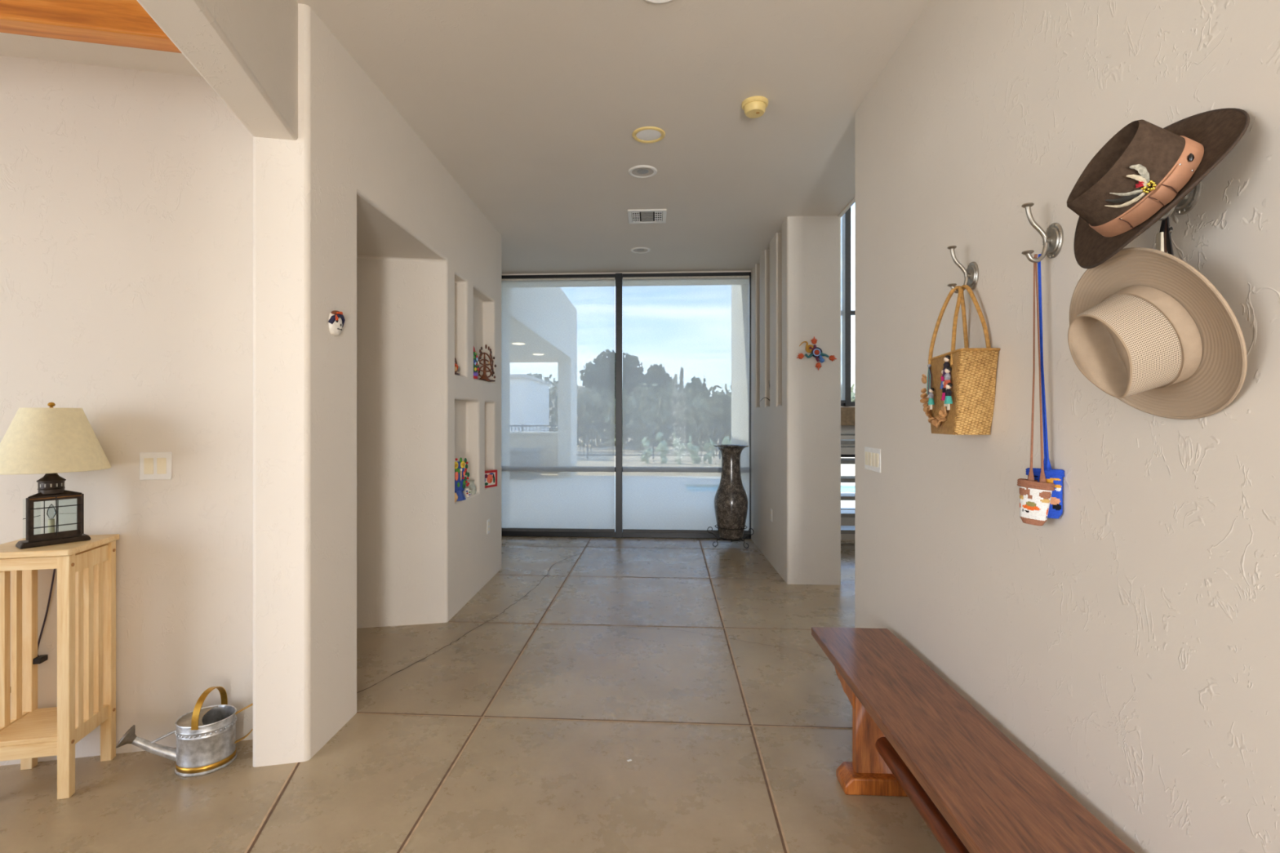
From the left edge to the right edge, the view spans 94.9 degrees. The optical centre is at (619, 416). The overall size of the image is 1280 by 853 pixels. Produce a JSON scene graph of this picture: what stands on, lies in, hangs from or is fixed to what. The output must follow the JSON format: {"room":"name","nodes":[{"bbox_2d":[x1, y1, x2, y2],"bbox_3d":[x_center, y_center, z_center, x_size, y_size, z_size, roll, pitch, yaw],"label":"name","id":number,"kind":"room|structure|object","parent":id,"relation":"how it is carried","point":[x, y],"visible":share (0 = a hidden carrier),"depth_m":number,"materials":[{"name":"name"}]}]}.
{"room":"entrance hallway","nodes":[
{"label":"entrance hallway","id":0,"kind":"room"},
{"bbox_2d":[0,32,201,76],"bbox_3d":[-2.688,-1.475,-0.747,3.830,0.110,6.070,0,0,-12],"label":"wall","id":1,"kind":"structure","parent":0,"point":[11,44],"depth_m":2.30,"materials":[{"name":"paint"}]},
{"bbox_2d":[0,0,182,53],"bbox_3d":[-3.126,-1.337,1.619,3.570,0.185,0.089,0,0,-12],"label":"wood ceiling","id":2,"kind":"structure","parent":1,"relation":"attached to","point":[122,23],"depth_m":1.89,"materials":[{"name":"brown wood"}]},
{"bbox_2d":[0,54,253,765],"bbox_3d":[-3.280,-0.330,2.169,3.700,3.400,0.098,0,0,-12],"label":"wall","id":3,"kind":"structure","parent":0,"point":[126,194],"depth_m":2.40,"materials":[{"name":"paint"}]},
{"bbox_2d":[32,568,55,664],"bbox_3d":[-2.303,0.795,2.301,0.216,0.573,0.054,0,0,-7],"label":"power cord","id":4,"kind":"object","parent":3,"relation":"attached to","point":[40,659],"visible":0.66,"depth_m":2.32,"materials":[{"name":"black plastic"}]},
{"bbox_2d":[139,452,172,479],"bbox_3d":[-1.908,0.202,2.410,0.116,0.114,0.009,0,0,-12],"label":"light switch","id":5,"kind":"object","parent":3,"relation":"attached to","point":[153,465],"visible":1,"depth_m":2.41,"materials":[{"name":"white plastic"}]},
{"bbox_2d":[253,3,501,767],"bbox_3d":[-3.289,-0.140,3.555,4.230,3.020,3.775,0,0,3],"label":"wall","id":6,"kind":"structure","parent":0,"point":[359,433],"depth_m":2.67,"materials":[{"name":"paint"}]},
{"bbox_2d":[137,0,297,140],"bbox_3d":[-0.865,-1.562,0.018,0.167,0.935,4.800,0,0,-12],"label":"beam","id":7,"kind":"structure","parent":6,"relation":"attached to","point":[246,51],"depth_m":1.93,"materials":[{"name":"paint"}]},
{"bbox_2d":[328,310,345,335],"bbox_3d":[-1.212,-0.404,2.519,0.044,0.104,0.097,0,0,3],"label":"ornament","id":8,"kind":"object","parent":6,"relation":"attached to","point":[336,318],"visible":1,"depth_m":2.50,"materials":[{"name":"white ceramic"}]},
{"bbox_2d":[454,493,457,502],"bbox_3d":[-1.161,0.564,4.103,0.056,0.062,0.056,0,0,3],"label":"clay pot","id":9,"kind":"object","parent":6,"relation":"on","point":[455,494],"visible":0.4,"depth_m":4.09,"materials":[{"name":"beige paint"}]},
{"bbox_2d":[454,357,460,375],"bbox_3d":[-1.188,-0.372,4.160,0.100,0.151,0.131,0,0,3],"label":"figurine","id":10,"kind":"object","parent":6,"relation":"on","point":[457,368],"visible":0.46,"depth_m":4.16,"materials":[{"name":"paint"}]},
{"bbox_2d":[454,457,469,501],"bbox_3d":[-1.161,0.443,4.202,0.095,0.304,0.183,0,0,37],"label":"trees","id":11,"kind":"object","parent":6,"relation":"on","point":[460,472],"visible":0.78,"depth_m":4.20,"materials":[{"name":"paint"}]},
{"bbox_2d":[462,488,471,497],"bbox_3d":[-1.136,0.563,4.355,0.061,0.064,0.064,0,0,3],"label":"jar","id":12,"kind":"object","parent":6,"relation":"on","point":[467,492],"visible":0.97,"depth_m":4.34,"materials":[{"name":"white ceramic"}]},
{"bbox_2d":[464,480,476,494],"bbox_3d":[-1.162,0.543,4.528,0.104,0.104,0.104,0,0,3],"label":"glass jar","id":13,"kind":"object","parent":6,"relation":"on","point":[472,486],"visible":0.59,"depth_m":4.50,"materials":[{"name":"clear glass"}]},
{"bbox_2d":[473,346,479,378],"bbox_3d":[-1.147,-0.433,4.572,0.096,0.272,0.104,0,0,3],"label":"figurine","id":14,"kind":"object","parent":6,"relation":"on","point":[476,362],"visible":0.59,"depth_m":4.55,"materials":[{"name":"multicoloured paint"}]},
{"bbox_2d":[477,344,496,382],"bbox_3d":[-1.121,-0.450,4.882,0.077,0.305,0.252,0,0,25],"label":"figurine","id":15,"kind":"object","parent":6,"relation":"on","point":[484,377],"visible":0.84,"depth_m":4.87,"materials":[{"name":"ceramic"}]},
{"bbox_2d":[486,519,489,533],"bbox_3d":[-1.091,0.910,4.870,0.008,0.114,0.070,0,0,3],"label":"wall outlet","id":16,"kind":"object","parent":6,"relation":"attached to","point":[488,520],"visible":1,"depth_m":4.86,"materials":[{"name":"white plastic"}]},
{"bbox_2d":[484,469,497,488],"bbox_3d":[-1.134,0.499,4.947,0.064,0.192,0.230,0,0,27],"label":"picture frame","id":17,"kind":"object","parent":6,"relation":"on","point":[491,476],"visible":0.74,"depth_m":4.96,"materials":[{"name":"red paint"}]},
{"bbox_2d":[484,472,495,485],"bbox_3d":[-1.109,0.525,4.933,0.003,0.104,0.184,0,0,27],"label":"picture","id":18,"kind":"object","parent":17,"relation":"attached to","point":[490,477],"depth_m":4.95,"materials":[{"name":"multicoloured paint"}]},
{"bbox_2d":[0,536,945,852],"bbox_3d":[-1.076,1.429,1.338,10.700,0.121,10.950,0,0,3],"label":"floor","id":19,"kind":"structure","parent":0,"point":[512,723],"depth_m":2.41,"materials":[{"name":"tile"}]},
{"bbox_2d":[0,533,119,799],"bbox_3d":[-2.154,0.922,2.205,0.317,0.895,0.292,0,0,-12],"label":"side table","id":20,"kind":"object","parent":19,"relation":"on","point":[86,569],"visible":0.95,"depth_m":2.21,"materials":[{"name":"brown wood"}]},
{"bbox_2d":[0,706,57,746],"bbox_3d":[-2.154,1.157,2.207,0.242,0.017,0.256,0,0,-12],"label":"shelf","id":21,"kind":"object","parent":20,"relation":"attached to","point":[33,727],"depth_m":2.15,"materials":[{"name":"brown wood"}]},
{"bbox_2d":[0,402,111,549],"bbox_3d":[-2.128,0.210,2.195,0.340,0.530,0.340,0,0,35],"label":"table lamp","id":22,"kind":"object","parent":20,"relation":"on","point":[51,441],"visible":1,"depth_m":2.13,"materials":[{"name":"beige fabric"}]},
{"bbox_2d":[48,519,54,533],"bbox_3d":[-2.128,0.409,2.195,0.019,0.055,0.019,0,0,1],"label":"candle","id":23,"kind":"object","parent":22,"relation":"on","point":[51,522],"depth_m":2.19,"materials":[{"name":"beige wax"}]},
{"bbox_2d":[115,686,253,777],"bbox_3d":[-1.676,1.224,2.303,0.480,0.292,0.182,0,0,-22],"label":"watering can","id":24,"kind":"object","parent":19,"relation":"on","point":[206,736],"visible":0.98,"depth_m":2.26,"materials":[{"name":"metal"}]},
{"bbox_2d":[707,524,753,548],"bbox_3d":[1.156,1.260,6.271,0.467,0.216,0.447,0,0,3],"label":"stand","id":25,"kind":"object","parent":19,"relation":"on","point":[739,540],"visible":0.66,"depth_m":6.12,"materials":[{"name":"metal"}]},
{"bbox_2d":[713,444,748,539],"bbox_3d":[1.177,0.790,6.223,0.368,0.976,0.368,0,0,0],"label":"floor vase","id":26,"kind":"object","parent":25,"relation":"on","point":[731,499],"visible":1,"depth_m":6.11,"materials":[{"name":"black stone"}]},
{"bbox_2d":[840,433,854,533],"bbox_3d":[2.659,0.745,5.902,1.460,1.284,0.936,0,0,3],"label":"staircase","id":27,"kind":"structure","parent":19,"relation":"on","point":[844,442],"depth_m":5.92,"materials":[{"name":"grey metal"}]},
{"bbox_2d":[811,626,1134,852],"bbox_3d":[0.971,1.160,1.723,0.357,0.420,1.850,0,0,3],"label":"bench","id":28,"kind":"object","parent":19,"relation":"on","point":[914,736],"visible":1,"depth_m":1.72,"materials":[{"name":"brown wood"}]},
{"bbox_2d":[297,0,928,274],"bbox_3d":[0.640,-2.780,1.566,7.500,2.300,10.600,0,0,3],"label":"ceiling","id":29,"kind":"structure","parent":0,"point":[534,108],"depth_m":3.12,"materials":[{"name":"paint"}]},
{"bbox_2d":[631,247,650,253],"bbox_3d":[0.202,-1.635,5.763,0.194,0.010,0.194,0,0,3],"label":"recessed light","id":30,"kind":"object","parent":29,"relation":"in","point":[636,250],"visible":1,"depth_m":5.76,"materials":[{"name":"white plastic"}]},
{"bbox_2d":[628,164,657,177],"bbox_3d":[0.151,-1.635,3.918,0.194,0.010,0.194,0,0,3],"label":"recessed light","id":31,"kind":"object","parent":29,"relation":"in","point":[641,171],"visible":1,"depth_m":3.91,"materials":[{"name":"white plastic"}]},
{"bbox_2d":[627,208,666,223],"bbox_3d":[0.222,-1.634,4.785,0.310,0.012,0.310,0,0,3],"label":"ceiling vent","id":32,"kind":"object","parent":29,"relation":"in","point":[640,215],"visible":1,"depth_m":4.77,"materials":[{"name":"white plastic"}]},
{"bbox_2d":[631,126,665,142],"bbox_3d":[0.167,-1.635,3.408,0.194,0.010,0.194,0,0,3],"label":"recessed light","id":33,"kind":"object","parent":29,"relation":"in","point":[645,134],"visible":1,"depth_m":3.40,"materials":[{"name":"plastic"}]},
{"bbox_2d":[644,0,672,3],"bbox_3d":[0.152,-1.635,2.225,0.194,0.010,0.194,0,0,3],"label":"recessed light","id":34,"kind":"object","parent":29,"relation":"in","point":[649,1],"visible":1,"depth_m":2.30,"materials":[{"name":"white plastic"}]},
{"bbox_2d":[742,95,768,118],"bbox_3d":[0.705,-1.609,3.065,0.136,0.062,0.136,0,0,3],"label":"smoke detector","id":35,"kind":"object","parent":29,"relation":"attached to","point":[753,107],"visible":1,"depth_m":3.03,"materials":[{"name":"plastic"}]},
{"bbox_2d":[501,270,854,539],"bbox_3d":[0.883,-1.230,6.736,7.400,5.200,0.250,0,0,3],"label":"wall","id":36,"kind":"structure","parent":0,"point":[844,428],"depth_m":6.55,"materials":[{"name":"paint"}]},
{"bbox_2d":[505,280,743,287],"bbox_3d":[-0.504,-2.045,7.441,4.950,0.570,1.000,0,0,3],"label":"trim","id":37,"kind":"structure","parent":36,"relation":"attached to","point":[605,282],"depth_m":7.75,"materials":[{"name":"white paint"}]},
{"bbox_2d":[501,271,751,538],"bbox_3d":[-0.028,-0.128,6.692,3.045,2.995,0.120,0,0,3],"label":"window","id":38,"kind":"structure","parent":36,"relation":"in","point":[618,533],"depth_m":6.63,"materials":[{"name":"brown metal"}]},
{"bbox_2d":[501,277,614,532],"bbox_3d":[-0.779,-0.139,6.688,1.445,2.885,0.052,0,0,3],"label":"roller blind","id":39,"kind":"object","parent":38,"relation":"attached to","point":[570,280],"visible":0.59,"depth_m":6.67,"materials":[{"name":"white fabric"}]},
{"bbox_2d":[622,275,749,533],"bbox_3d":[0.738,-0.139,6.602,1.415,2.885,0.052,0,0,3],"label":"roller blind","id":40,"kind":"object","parent":38,"relation":"attached to","point":[725,419],"visible":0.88,"depth_m":6.59,"materials":[{"name":"white fabric"}]},
{"bbox_2d":[840,207,854,405],"bbox_3d":[3.207,-1.825,6.549,2.540,3.410,0.120,0,0,3],"label":"window","id":41,"kind":"structure","parent":36,"relation":"in","point":[848,312],"depth_m":6.53,"materials":[{"name":"grey metal"}]},
{"bbox_2d":[840,214,845,403],"bbox_3d":[2.240,-1.803,6.556,0.530,3.306,0.052,0,0,3],"label":"roller blind","id":42,"kind":"object","parent":41,"relation":"attached to","point":[842,228],"visible":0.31,"depth_m":6.52,"materials":[{"name":"white"}]},
{"bbox_2d":[840,407,854,425],"bbox_3d":[3.202,-0.005,6.474,2.540,0.200,0.050,0,0,3],"label":"trim","id":43,"kind":"structure","parent":36,"relation":"attached to","point":[847,414],"depth_m":6.49,"materials":[{"name":"brown stone"}]},
{"bbox_2d":[840,454,854,510],"bbox_3d":[3.207,0.745,6.549,2.540,0.650,0.120,0,0,3],"label":"window","id":44,"kind":"structure","parent":36,"relation":"in","point":[842,455],"depth_m":6.56,"materials":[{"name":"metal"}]},
{"bbox_2d":[731,279,748,529],"bbox_3d":[1.756,-0.450,7.813,0.280,3.760,2.000,0,0,3],"label":"wall","id":45,"kind":"structure","parent":0,"point":[740,371],"depth_m":7.79,"materials":[{"name":"white paint"}]},
{"bbox_2d":[751,215,840,585],"bbox_3d":[1.635,-0.140,5.691,0.434,3.020,1.810,0,0,3],"label":"wall","id":46,"kind":"structure","parent":0,"point":[796,282],"depth_m":4.79,"materials":[{"name":"paint"}]},
{"bbox_2d":[770,508,772,521],"bbox_3d":[1.399,0.910,5.429,0.008,0.114,0.070,0,0,3],"label":"wall outlet","id":47,"kind":"object","parent":46,"relation":"attached to","point":[771,508],"visible":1,"depth_m":5.42,"materials":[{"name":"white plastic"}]},
{"bbox_2d":[796,336,836,370],"bbox_3d":[1.601,-0.517,4.775,0.326,0.279,0.036,0,0,7],"label":"ornament","id":48,"kind":"object","parent":46,"relation":"attached to","point":[816,352],"visible":1,"depth_m":4.77,"materials":[{"name":"multicoloured paint"}]},
{"bbox_2d":[854,0,1279,852],"bbox_3d":[1.143,-0.280,-0.245,0.140,3.300,6.840,0,0,3],"label":"wall","id":49,"kind":"structure","parent":0,"point":[1126,642],"depth_m":1.53,"materials":[{"name":"paint"}]},
{"bbox_2d":[864,446,880,472],"bbox_3d":[1.246,0.209,2.886,0.009,0.112,0.204,0,0,3],"label":"light switch","id":50,"kind":"object","parent":49,"relation":"attached to","point":[872,455],"visible":1,"depth_m":2.88,"materials":[{"name":"white plastic"}]},
{"bbox_2d":[946,245,978,293],"bbox_3d":[1.158,-0.501,1.998,0.084,0.161,0.073,0,0,3],"label":"coat hook","id":51,"kind":"object","parent":49,"relation":"attached to","point":[971,273],"visible":0.91,"depth_m":1.99,"materials":[{"name":"grey metal"}]},
{"bbox_2d":[920,284,999,435],"bbox_3d":[1.126,-0.194,1.958,0.152,0.504,0.241,0,0,3],"label":"bag","id":52,"kind":"object","parent":51,"relation":"hanging from","point":[961,389],"visible":1,"depth_m":1.89,"materials":[{"name":"beige wicker"}]},
{"bbox_2d":[1021,202,1063,262],"bbox_3d":[1.135,-0.499,1.593,0.084,0.161,0.073,0,0,3],"label":"coat hook","id":53,"kind":"object","parent":49,"relation":"attached to","point":[1053,237],"visible":1,"depth_m":1.59,"materials":[{"name":"grey metal"}]},
{"bbox_2d":[1017,253,1055,525],"bbox_3d":[1.129,-0.074,1.593,0.046,0.736,0.088,0,0,-42],"label":"pouch","id":54,"kind":"object","parent":53,"relation":"hanging from","point":[1035,496],"visible":1,"depth_m":1.59,"materials":[{"name":"fabric"}]},
{"bbox_2d":[1025,253,1064,518],"bbox_3d":[1.155,-0.085,1.596,0.037,0.716,0.105,0,0,-14],"label":"pouch","id":55,"kind":"object","parent":53,"relation":"hanging from","point":[1055,477],"visible":0.61,"depth_m":1.58,"materials":[{"name":"blue fabric"}]},
{"bbox_2d":[1067,247,1247,419],"bbox_3d":[1.067,-0.167,1.189,0.272,0.344,0.242,0,0,44],"label":"sun hat","id":56,"kind":"object","parent":49,"relation":"hanging from","point":[1147,328],"visible":1,"depth_m":1.13,"materials":[{"name":"beige fabric"}]},
{"bbox_2d":[1158,181,1202,220],"bbox_3d":[1.113,-0.483,1.201,0.084,0.161,0.073,0,0,3],"label":"coat hook","id":57,"kind":"object","parent":49,"relation":"attached to","point":[1189,201],"visible":0.13,"depth_m":1.19,"materials":[{"name":"grey metal"}]},
{"bbox_2d":[1066,107,1249,268],"bbox_3d":[1.044,-0.456,1.174,0.194,0.288,0.309,0,0,-25],"label":"fedora","id":58,"kind":"object","parent":57,"relation":"hanging from","point":[1145,169],"visible":1,"depth_m":1.13,"materials":[{"name":"brown fabric"}]},
{"bbox_2d":[1155,216,1173,255],"bbox_3d":[1.119,-0.263,1.210,0.016,0.305,0.067,0,0,3],"label":"straps","id":59,"kind":"object","parent":57,"relation":"hanging from","point":[1163,240],"visible":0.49,"depth_m":1.20,"materials":[{"name":"black leather"}]},
{"label":"outside","id":60,"kind":"structure","parent":0,"visible":0},
{"bbox_2d":[549,384,854,421],"bbox_3d":[8.225,-4.164,144.767,180.000,11.069,30.000,0,0,3],"label":"hill","id":61,"kind":"structure","parent":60,"point":[842,384],"depth_m":152.88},
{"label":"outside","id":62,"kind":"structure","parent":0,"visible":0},
{"bbox_2d":[541,433,854,476],"bbox_3d":[4.374,1.610,76.976,120.000,0.240,125.800,0,0,3],"label":"ground","id":63,"kind":"structure","parent":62,"point":[846,469],"depth_m":18.84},
{"bbox_2d":[510,373,551,431],"bbox_3d":[-5.356,-0.055,23.842,4.200,2.970,5.200,0,0,3],"label":"building","id":64,"kind":"structure","parent":63,"relation":"on","point":[523,375],"depth_m":21.90,"materials":[{"name":"paint"}]},
{"bbox_2d":[528,373,599,411],"bbox_3d":[-3.078,-0.330,28.204,4.302,3.607,2.007,0,0,3],"label":"tree","id":65,"kind":"object","parent":63,"relation":"on","point":[554,388],"visible":0.06,"depth_m":28.02,"materials":[{"name":"green plant"}]},
{"bbox_2d":[579,351,649,398],"bbox_3d":[-0.384,-1.571,40.089,4.839,6.091,2.844,0,0,3],"label":"tree","id":66,"kind":"object","parent":63,"relation":"on","point":[597,365],"visible":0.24,"depth_m":39.44,"materials":[{"name":"green plant"}]},
{"bbox_2d":[513,425,731,459],"bbox_3d":[1.135,0.840,19.968,18.050,1.180,0.050,0,0,3],"label":"fence","id":67,"kind":"object","parent":63,"relation":"on","point":[513,425],"visible":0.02,"depth_m":19.98,"materials":[{"name":"metal"}]},
{"bbox_2d":[640,437,653,463],"bbox_3d":[0.848,1.080,18.685,0.373,0.849,0.373,0,0,-2],"label":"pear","id":68,"kind":"object","parent":63,"relation":"on","point":[644,437],"visible":0.26,"depth_m":18.59,"materials":[{"name":"green plant"}]},
{"bbox_2d":[642,364,670,405],"bbox_3d":[2.924,-1.272,44.918,2.605,5.492,2.247,0,0,24],"label":"tree","id":69,"kind":"object","parent":63,"relation":"on","point":[660,364],"visible":0.12,"depth_m":44.38,"materials":[{"name":"green plant"}]},
{"bbox_2d":[655,432,667,463],"bbox_3d":[1.345,1.003,18.836,0.378,1.009,0.380,0,0,19],"label":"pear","id":70,"kind":"object","parent":63,"relation":"on","point":[660,433],"visible":0.25,"depth_m":18.77,"materials":[{"name":"green plant"}]},
{"bbox_2d":[665,375,679,396],"bbox_3d":[3.710,-0.790,41.853,1.352,4.524,1.081,0,0,3],"label":"tree","id":71,"kind":"object","parent":63,"relation":"on","point":[675,375],"visible":0.08,"depth_m":41.71,"materials":[{"name":"green plant"}]},
{"bbox_2d":[672,432,684,464],"bbox_3d":[1.845,0.990,18.407,0.374,1.039,0.355,0,0,34],"label":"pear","id":72,"kind":"object","parent":63,"relation":"on","point":[673,433],"visible":0.24,"depth_m":18.34,"materials":[{"name":"green plant"}]},
{"bbox_2d":[678,368,685,397],"bbox_3d":[3.958,-0.938,37.829,0.634,4.819,0.592,0,0,3],"label":"cypress","id":73,"kind":"object","parent":63,"relation":"on","point":[682,368],"visible":0.06,"depth_m":37.78,"materials":[{"name":"green plant"}]},
{"bbox_2d":[687,436,700,463],"bbox_3d":[2.374,1.057,18.744,0.445,0.895,0.307,0,0,2],"label":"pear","id":74,"kind":"object","parent":63,"relation":"on","point":[696,460],"visible":0.26,"depth_m":18.69,"materials":[{"name":"green plant"}]},
{"bbox_2d":[684,376,706,399],"bbox_3d":[5.126,-0.653,39.779,1.730,4.253,1.384,0,0,3],"label":"tree","id":75,"kind":"object","parent":63,"relation":"on","point":[694,376],"visible":0.05,"depth_m":39.48,"materials":[{"name":"green plant"}]},
{"bbox_2d":[549,382,854,450],"bbox_3d":[3.379,-0.017,29.890,30.225,4.014,12.666,0,0,3],"label":"shrubbery","id":76,"kind":"object","parent":63,"relation":"on","point":[852,394],"visible":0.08,"depth_m":28.32,"materials":[{"name":"green plant"}]},
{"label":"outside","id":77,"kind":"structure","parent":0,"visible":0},
{"bbox_2d":[503,475,854,530],"bbox_3d":[0.599,1.530,10.533,18.000,0.200,7.300,0,0,3],"label":"patio","id":78,"kind":"structure","parent":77,"point":[844,504],"depth_m":9.90,"materials":[{"name":"concrete"}]},
{"bbox_2d":[510,448,542,479],"bbox_3d":[-2.324,1.090,13.754,0.860,0.680,0.860,0,0,3],"label":"planter box","id":79,"kind":"object","parent":78,"relation":"on","point":[523,450],"visible":0.28,"depth_m":13.35,"materials":[{"name":"grey concrete"}]},
{"bbox_2d":[501,282,577,527],"bbox_3d":[-3.842,-0.640,11.186,5.060,4.140,7.900,0,0,3],"label":"house wing","id":80,"kind":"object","parent":78,"relation":"on","point":[531,296],"visible":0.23,"depth_m":11.87,"materials":[{"name":"white paint"}]},
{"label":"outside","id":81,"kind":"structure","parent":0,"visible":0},
{"bbox_2d":[685,486,854,493],"bbox_3d":[5.497,1.705,11.607,8.340,0.450,1.200,0,0,3],"label":"water","id":82,"kind":"structure","parent":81,"point":[842,489],"depth_m":11.97,"materials":[{"name":"teal liquid"}]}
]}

